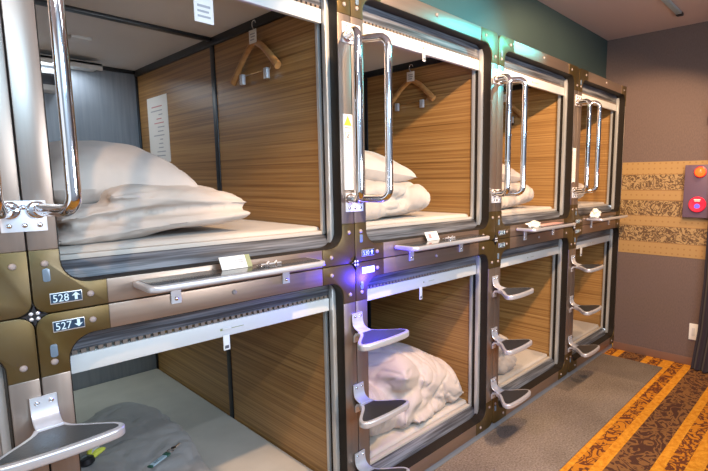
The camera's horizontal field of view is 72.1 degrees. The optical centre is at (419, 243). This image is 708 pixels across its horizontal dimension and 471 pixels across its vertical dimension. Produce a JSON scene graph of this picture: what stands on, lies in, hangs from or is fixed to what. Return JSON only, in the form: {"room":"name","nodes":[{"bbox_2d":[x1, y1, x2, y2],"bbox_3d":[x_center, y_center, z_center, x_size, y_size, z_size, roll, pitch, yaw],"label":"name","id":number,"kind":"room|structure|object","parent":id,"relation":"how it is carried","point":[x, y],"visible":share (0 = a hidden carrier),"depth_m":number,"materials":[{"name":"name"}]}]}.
{"room":"capsule hotel","nodes":[
{"label":"capsule hotel","id":0,"kind":"room"},
{"bbox_2d":[418,0,607,78],"bbox_3d":[-0.841,-1.141,1.380,0.080,0.386,7.105,6,10,41],"label":"wall","id":1,"kind":"structure","parent":0,"point":[533,24],"depth_m":3.10,"materials":[{"name":"teal paint"}]},
{"bbox_2d":[425,344,611,470],"bbox_3d":[0.030,1.117,2.377,0.038,0.045,4.904,6,10,41],"label":"trim","id":2,"kind":"structure","parent":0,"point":[439,463],"depth_m":2.92,"materials":[{"name":"grey metal"}]},
{"bbox_2d":[538,0,707,40],"bbox_3d":[-0.525,-1.365,1.202,4.850,0.100,7.305,6,10,41],"label":"ceiling","id":3,"kind":"structure","parent":0,"point":[608,19],"depth_m":3.34,"materials":[{"name":"brown paint"}]},
{"bbox_2d":[661,0,683,16],"bbox_3d":[1.476,-1.534,2.954,0.040,0.020,0.995,6,10,41],"label":"track","id":4,"kind":"object","parent":3,"relation":"attached to","point":[668,3],"visible":1,"depth_m":3.17,"materials":[{"name":"grey metal"}]},
{"bbox_2d":[559,343,707,470],"bbox_3d":[-0.518,1.299,1.543,4.850,0.100,7.305,6,10,41],"label":"floor","id":5,"kind":"structure","parent":0,"point":[664,426],"depth_m":2.80,"materials":[{"name":"carpet"}]},
{"bbox_2d":[0,317,49,470],"bbox_3d":[-1.999,0.670,1.506,2.025,1.072,0.997,6,10,41],"label":"capsule","id":6,"kind":"object","parent":5,"relation":"on","point":[19,369],"visible":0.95,"depth_m":1.14,"materials":[{"name":"brown metal"}]},
{"bbox_2d":[0,16,31,320],"bbox_3d":[-2.002,-0.397,1.369,2.025,1.072,0.997,6,10,41],"label":"capsule","id":7,"kind":"object","parent":6,"relation":"on","point":[15,294],"visible":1,"depth_m":1.10,"materials":[{"name":"brown metal"}]},
{"bbox_2d":[27,264,358,470],"bbox_3d":[-1.334,0.573,2.246,2.025,1.072,0.997,6,10,41],"label":"capsule","id":8,"kind":"object","parent":5,"relation":"on","point":[279,359],"visible":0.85,"depth_m":1.91,"materials":[{"name":"brown wood"}]},
{"bbox_2d":[19,304,46,326],"bbox_3d":[-0.920,0.171,1.146,0.029,0.052,0.052,6,10,41],"label":"connector","id":9,"kind":"object","parent":8,"relation":"attached to","point":[32,315],"visible":1,"depth_m":1.14,"materials":[{"name":"grey metal"}]},
{"bbox_2d":[0,392,125,470],"bbox_3d":[-0.844,0.435,1.111,0.192,0.119,0.249,6,10,41],"label":"step","id":10,"kind":"structure","parent":8,"relation":"attached to","point":[53,440],"depth_m":1.10,"materials":[{"name":"silver metal"}]},
{"bbox_2d":[0,0,354,311],"bbox_3d":[-1.314,-0.484,2.038,2.153,1.071,1.073,6,10,41],"label":"capsule","id":11,"kind":"object","parent":8,"relation":"on","point":[154,77],"depth_m":1.93,"materials":[{"name":"brown metal"}]},
{"bbox_2d":[40,54,102,71],"bbox_3d":[-2.077,-0.980,2.555,0.190,0.040,0.630,6,10,41],"label":"lamp","id":12,"kind":"object","parent":11,"relation":"attached to","point":[76,65],"depth_m":2.67,"materials":[{"name":"white paint"}]},
{"bbox_2d":[68,34,91,42],"bbox_3d":[-1.637,-0.990,2.317,0.060,0.016,0.085,6,10,41],"label":"ceiling lamp","id":13,"kind":"object","parent":11,"relation":"attached to","point":[76,37],"depth_m":2.30,"materials":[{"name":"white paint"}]},
{"bbox_2d":[59,219,318,253],"bbox_3d":[-1.376,-0.068,2.199,1.867,0.073,0.875,6,10,41],"label":"mattress","id":14,"kind":"object","parent":11,"relation":"on","point":[241,228],"visible":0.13,"depth_m":1.64,"materials":[{"name":"fabric"}]},
{"bbox_2d":[56,184,248,244],"bbox_3d":[-1.008,-0.127,1.679,0.623,0.173,0.598,6,10,41],"label":"duvet","id":15,"kind":"object","parent":14,"relation":"on","point":[125,211],"visible":0.7,"depth_m":1.48,"materials":[{"name":"beige fabric"}]},
{"bbox_2d":[49,140,200,203],"bbox_3d":[-1.073,-0.232,1.625,0.503,0.240,0.464,6,10,41],"label":"pillow","id":16,"kind":"object","parent":15,"relation":"on","point":[105,166],"visible":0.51,"depth_m":1.49,"materials":[{"name":"beige fabric"}]},
{"bbox_2d":[133,257,324,303],"bbox_3d":[-0.541,0.119,1.467,0.125,0.082,0.560,6,10,41],"label":"shelf","id":17,"kind":"object","parent":11,"relation":"attached to","point":[174,284],"visible":0.99,"depth_m":1.38,"materials":[{"name":"silver metal"}]},
{"bbox_2d":[219,254,280,270],"bbox_3d":[-0.519,0.055,1.491,0.192,0.038,0.075,-4,8,-28],"label":"card","id":18,"kind":"object","parent":17,"relation":"on","point":[239,261],"visible":1,"depth_m":1.48,"materials":[{"name":"white paper"}]},
{"bbox_2d":[230,20,280,85],"bbox_3d":[-0.716,-0.829,2.072,0.399,0.254,0.028,6,10,41],"label":"hanger","id":19,"kind":"object","parent":11,"relation":"hanging from","point":[253,41],"visible":1,"depth_m":2.05,"materials":[{"name":"brown wood"}]},
{"bbox_2d":[73,369,312,470],"bbox_3d":[-1.373,0.998,2.336,1.867,0.073,0.875,6,10,41],"label":"mattress","id":20,"kind":"object","parent":8,"relation":"on","point":[225,444],"visible":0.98,"depth_m":2.57,"materials":[{"name":"fabric"}]},
{"bbox_2d":[80,402,207,470],"bbox_3d":[-1.283,0.922,2.039,1.038,0.152,0.560,7,10,43],"label":"duvet","id":21,"kind":"object","parent":20,"relation":"on","point":[150,433],"visible":0.58,"depth_m":2.05,"materials":[{"name":"grey fabric"}]},
{"bbox_2d":[80,446,105,466],"bbox_3d":[-1.308,0.843,1.907,0.067,0.044,0.100,1,7,11],"label":"packet","id":22,"kind":"object","parent":21,"relation":"on","point":[86,460],"visible":0.91,"depth_m":1.89,"materials":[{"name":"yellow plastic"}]},
{"bbox_2d":[147,443,179,467],"bbox_3d":[-1.019,0.849,1.930,0.027,0.010,0.170,2,8,13],"label":"tag","id":23,"kind":"object","parent":21,"relation":"on","point":[166,454],"visible":1,"depth_m":1.91,"materials":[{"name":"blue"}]},
{"bbox_2d":[348,256,360,268],"bbox_3d":[-0.255,0.074,1.886,0.029,0.052,0.052,6,10,41],"label":"connector","id":24,"kind":"object","parent":8,"relation":"attached to","point":[355,262],"visible":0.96,"depth_m":1.88,"materials":[{"name":"grey metal"}]},
{"bbox_2d":[355,240,494,470],"bbox_3d":[-0.668,0.476,2.986,2.025,1.072,0.997,6,10,41],"label":"capsule","id":25,"kind":"object","parent":5,"relation":"on","point":[444,299],"visible":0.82,"depth_m":2.64,"materials":[{"name":"brown metal"}]},
{"bbox_2d":[352,311,408,351],"bbox_3d":[-0.178,0.340,1.852,0.192,0.119,0.249,6,10,41],"label":"step","id":26,"kind":"structure","parent":25,"relation":"attached to","point":[368,339],"depth_m":1.83,"materials":[{"name":"silver metal"}]},
{"bbox_2d":[353,382,408,428],"bbox_3d":[-0.177,0.632,1.889,0.192,0.119,0.249,6,10,41],"label":"step","id":27,"kind":"structure","parent":25,"relation":"attached to","point":[373,412],"depth_m":1.87,"materials":[{"name":"silver metal"}]},
{"bbox_2d":[355,449,409,470],"bbox_3d":[-0.177,0.923,1.927,0.192,0.119,0.249,6,10,41],"label":"step","id":28,"kind":"structure","parent":25,"relation":"attached to","point":[361,463],"depth_m":1.97,"materials":[{"name":"silver metal"}]},
{"bbox_2d":[370,397,465,458],"bbox_3d":[-0.708,0.901,3.076,1.867,0.073,0.875,6,10,41],"label":"mattress","id":29,"kind":"object","parent":25,"relation":"on","point":[379,443],"visible":0.11,"depth_m":2.41,"materials":[{"name":"fabric"}]},
{"bbox_2d":[368,342,464,436],"bbox_3d":[-0.269,0.730,2.624,0.705,0.378,0.928,6,10,41],"label":"duvet","id":30,"kind":"object","parent":29,"relation":"on","point":[396,370],"visible":0.49,"depth_m":2.47,"materials":[{"name":"beige fabric"}]},
{"bbox_2d":[341,0,498,260],"bbox_3d":[-0.649,-0.581,2.779,2.153,1.072,1.073,6,10,41],"label":"capsule","id":31,"kind":"object","parent":25,"relation":"on","point":[449,143],"depth_m":2.53,"materials":[{"name":"brown metal"}]},
{"bbox_2d":[393,64,435,110],"bbox_3d":[-0.058,-0.919,2.820,0.399,0.254,0.028,6,10,41],"label":"hanger","id":32,"kind":"object","parent":31,"relation":"hanging from","point":[410,75],"visible":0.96,"depth_m":2.78,"materials":[{"name":"brown wood"}]},
{"bbox_2d":[366,211,467,225],"bbox_3d":[-0.711,-0.165,2.939,1.867,0.073,0.875,6,10,41],"label":"mattress","id":33,"kind":"object","parent":31,"relation":"on","point":[420,215],"visible":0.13,"depth_m":2.40,"materials":[{"name":"fabric"}]},
{"bbox_2d":[365,180,430,220],"bbox_3d":[-0.310,-0.229,2.392,0.600,0.190,0.607,6,10,41],"label":"duvet","id":34,"kind":"object","parent":33,"relation":"on","point":[407,197],"visible":0.32,"depth_m":2.26,"materials":[{"name":"beige fabric"}]},
{"bbox_2d":[365,150,417,182],"bbox_3d":[-0.329,-0.382,2.373,0.489,0.193,0.437,-7,10,-43],"label":"pillow","id":35,"kind":"object","parent":34,"relation":"on","point":[374,162],"visible":0.2,"depth_m":2.27,"materials":[{"name":"beige fabric"}]},
{"bbox_2d":[395,234,489,260],"bbox_3d":[0.125,0.022,2.207,0.125,0.082,0.560,6,10,41],"label":"shelf","id":36,"kind":"object","parent":25,"relation":"attached to","point":[411,247],"visible":0.98,"depth_m":2.12,"materials":[{"name":"silver metal"}]},
{"bbox_2d":[424,231,454,240],"bbox_3d":[0.105,-0.037,2.192,0.180,0.037,0.075,-4,8,-28],"label":"card","id":37,"kind":"object","parent":36,"relation":"on","point":[430,236],"visible":1,"depth_m":2.19,"materials":[{"name":"white paper"}]},
{"bbox_2d":[472,227,572,422],"bbox_3d":[-0.003,0.379,3.726,2.025,1.072,0.997,6,10,41],"label":"capsule","id":38,"kind":"object","parent":5,"relation":"on","point":[542,262],"visible":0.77,"depth_m":3.42,"materials":[{"name":"brown metal"}]},
{"bbox_2d":[491,377,530,408],"bbox_3d":[0.489,0.827,2.667,0.192,0.119,0.249,6,10,41],"label":"step","id":39,"kind":"structure","parent":38,"relation":"attached to","point":[509,399],"depth_m":2.65,"materials":[{"name":"silver metal"}]},
{"bbox_2d":[491,327,531,354],"bbox_3d":[0.488,0.535,2.630,0.192,0.119,0.249,6,10,41],"label":"step","id":40,"kind":"structure","parent":38,"relation":"attached to","point":[514,346],"depth_m":2.61,"materials":[{"name":"silver metal"}]},
{"bbox_2d":[492,275,533,299],"bbox_3d":[0.487,0.243,2.592,0.192,0.119,0.249,6,10,41],"label":"step","id":41,"kind":"structure","parent":38,"relation":"attached to","point":[507,293],"depth_m":2.57,"materials":[{"name":"silver metal"}]},
{"bbox_2d":[498,349,546,384],"bbox_3d":[-0.043,0.804,3.817,1.867,0.073,0.875,6,10,41],"label":"mattress","id":42,"kind":"object","parent":38,"relation":"on","point":[526,358],"visible":0.12,"depth_m":3.36,"materials":[{"name":"fabric"}]},
{"bbox_2d":[498,333,515,373],"bbox_3d":[0.338,0.701,3.239,0.537,0.276,0.549,6,10,41],"label":"duvet","id":43,"kind":"object","parent":42,"relation":"on","point":[506,363],"visible":0.14,"depth_m":3.13,"materials":[{"name":"beige fabric"}]},
{"bbox_2d":[474,35,578,238],"bbox_3d":[0.016,-0.678,3.518,2.153,1.071,1.073,6,10,41],"label":"capsule","id":44,"kind":"object","parent":38,"relation":"on","point":[553,83],"depth_m":3.23,"materials":[{"name":"brown metal"}]},
{"bbox_2d":[503,90,521,122],"bbox_3d":[0.604,-1.016,3.563,0.399,0.254,0.028,6,10,41],"label":"hanger","id":45,"kind":"object","parent":44,"relation":"hanging from","point":[515,109],"visible":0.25,"depth_m":3.48,"materials":[{"name":"brown wood"}]},
{"bbox_2d":[501,205,551,212],"bbox_3d":[-0.045,-0.262,3.680,1.867,0.073,0.875,6,10,41],"label":"mattress","id":46,"kind":"object","parent":44,"relation":"on","point":[518,208],"visible":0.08,"depth_m":3.17,"materials":[{"name":"fabric"}]},
{"bbox_2d":[501,182,532,208],"bbox_3d":[0.374,-0.329,3.157,0.580,0.189,0.623,6,10,41],"label":"duvet","id":47,"kind":"object","parent":46,"relation":"on","point":[507,201],"visible":0.18,"depth_m":3.08,"materials":[{"name":"beige fabric"}]},
{"bbox_2d":[502,164,519,182],"bbox_3d":[0.367,-0.483,3.146,0.553,0.201,0.437,-7,10,-43],"label":"pillow","id":48,"kind":"object","parent":47,"relation":"on","point":[514,176],"visible":0.04,"depth_m":3.11,"materials":[{"name":"beige fabric"}]},
{"bbox_2d":[516,222,575,239],"bbox_3d":[0.790,-0.075,2.947,0.125,0.082,0.560,6,10,41],"label":"shelf","id":49,"kind":"object","parent":38,"relation":"attached to","point":[553,227],"visible":0.98,"depth_m":2.84,"materials":[{"name":"silver metal"}]},
{"bbox_2d":[525,220,540,226],"bbox_3d":[0.678,-0.119,2.835,0.057,0.034,0.156,6,10,41],"label":"crumpled paper","id":50,"kind":"object","parent":49,"relation":"on","point":[534,223],"visible":1,"depth_m":2.81,"materials":[{"name":"white paper"}]},
{"bbox_2d":[540,222,563,225],"bbox_3d":[0.808,-0.123,2.986,0.060,0.003,0.280,6,10,41],"label":"paper slip","id":51,"kind":"object","parent":49,"relation":"on","point":[552,223],"visible":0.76,"depth_m":3.00,"materials":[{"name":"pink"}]},
{"bbox_2d":[434,353,662,470],"bbox_3d":[0.082,1.177,2.059,0.465,0.008,4.890,6,10,41],"label":"floor mat","id":52,"kind":"object","parent":5,"relation":"on","point":[544,435],"visible":1,"depth_m":2.88,"materials":[{"name":"grey carpet"}]},
{"bbox_2d":[568,219,619,371],"bbox_3d":[0.651,0.284,4.454,2.025,1.072,0.963,6,10,41],"label":"capsule","id":53,"kind":"object","parent":5,"relation":"on","point":[598,244],"visible":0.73,"depth_m":4.13,"materials":[{"name":"brown wood"}]},
{"bbox_2d":[568,335,599,357],"bbox_3d":[1.154,0.730,3.407,0.192,0.119,0.249,6,10,41],"label":"step","id":54,"kind":"structure","parent":53,"relation":"attached to","point":[585,351],"depth_m":3.40,"materials":[{"name":"silver metal"}]},
{"bbox_2d":[572,320,598,340],"bbox_3d":[0.612,0.709,4.544,1.867,0.073,0.845,6,10,41],"label":"mattress","id":55,"kind":"object","parent":53,"relation":"on","point":[580,328],"visible":0.12,"depth_m":4.12,"materials":[{"name":"fabric"}]},
{"bbox_2d":[569,295,601,315],"bbox_3d":[1.153,0.438,3.370,0.192,0.119,0.249,6,10,41],"label":"step","id":56,"kind":"structure","parent":53,"relation":"attached to","point":[586,310],"depth_m":3.35,"materials":[{"name":"silver metal"}]},
{"bbox_2d":[571,255,603,272],"bbox_3d":[1.153,0.147,3.332,0.192,0.119,0.249,6,10,41],"label":"step","id":57,"kind":"structure","parent":53,"relation":"attached to","point":[588,268],"depth_m":3.32,"materials":[{"name":"silver metal"}]},
{"bbox_2d":[558,68,626,225],"bbox_3d":[0.671,-0.773,4.246,2.153,1.072,1.039,6,10,41],"label":"capsule","id":58,"kind":"object","parent":53,"relation":"on","point":[611,95],"depth_m":3.95,"materials":[{"name":"brown wood"}]},
{"bbox_2d":[578,201,603,205],"bbox_3d":[0.609,-0.357,4.407,1.867,0.073,0.845,6,10,41],"label":"mattress","id":59,"kind":"object","parent":58,"relation":"on","point":[580,203],"visible":0.09,"depth_m":3.95,"materials":[{"name":"fabric"}]},
{"bbox_2d":[578,183,584,198],"bbox_3d":[0.974,-0.417,3.822,0.584,0.191,0.477,6,10,41],"label":"duvet","id":60,"kind":"object","parent":59,"relation":"on","point":[580,186],"visible":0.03,"depth_m":3.76,"materials":[{"name":"beige fabric"}]},
{"bbox_2d":[587,214,627,227],"bbox_3d":[1.444,-0.170,3.675,0.125,0.082,0.541,6,10,41],"label":"shelf","id":61,"kind":"object","parent":53,"relation":"attached to","point":[612,216],"visible":1,"depth_m":3.59,"materials":[{"name":"silver metal"}]},
{"bbox_2d":[589,208,600,217],"bbox_3d":[1.284,-0.224,3.502,0.071,0.068,0.146,6,10,41],"label":"crumpled paper","id":62,"kind":"object","parent":61,"relation":"on","point":[595,213],"visible":1,"depth_m":3.47,"materials":[{"name":"white paper"}]},
{"bbox_2d":[606,21,707,357],"bbox_3d":[2.536,-0.291,3.320,2.700,2.585,0.103,6,10,41],"label":"wall","id":63,"kind":"structure","parent":0,"point":[664,73],"depth_m":3.80,"materials":[{"name":"paint"}]},
{"bbox_2d":[613,341,691,364],"bbox_3d":[2.279,0.941,3.638,1.599,0.062,0.012,6,10,41],"label":"baseboard","id":64,"kind":"structure","parent":63,"relation":"attached to","point":[617,345],"depth_m":3.95,"materials":[{"name":"brown wood"}]},
{"bbox_2d":[688,323,697,339],"bbox_3d":[2.132,0.686,3.736,0.062,0.128,0.012,6,10,41],"label":"wall socket","id":65,"kind":"object","parent":63,"relation":"attached to","point":[693,328],"visible":0.8,"depth_m":3.73,"materials":[{"name":"white plastic"}]},
{"bbox_2d":[682,164,707,217],"bbox_3d":[2.085,-0.390,3.578,0.210,0.394,0.096,6,10,41],"label":"panel","id":66,"kind":"object","parent":63,"relation":"attached to","point":[695,197],"visible":1,"depth_m":3.59,"materials":[{"name":"grey paint"}]},
{"bbox_2d":[694,166,706,177],"bbox_3d":[2.082,-0.531,3.557,0.084,0.084,0.010,6,10,41],"label":"lamp","id":67,"kind":"object","parent":66,"relation":"attached to","point":[704,168],"depth_m":3.54,"materials":[{"name":"orange plastic"}]},
{"bbox_2d":[690,227,707,372],"bbox_3d":[2.331,0.001,3.382,0.619,1.968,0.140,6,10,41],"label":"curtain","id":68,"kind":"object","parent":63,"relation":"hanging from","point":[700,354],"visible":1,"depth_m":3.60,"materials":[{"name":"grey fabric"}]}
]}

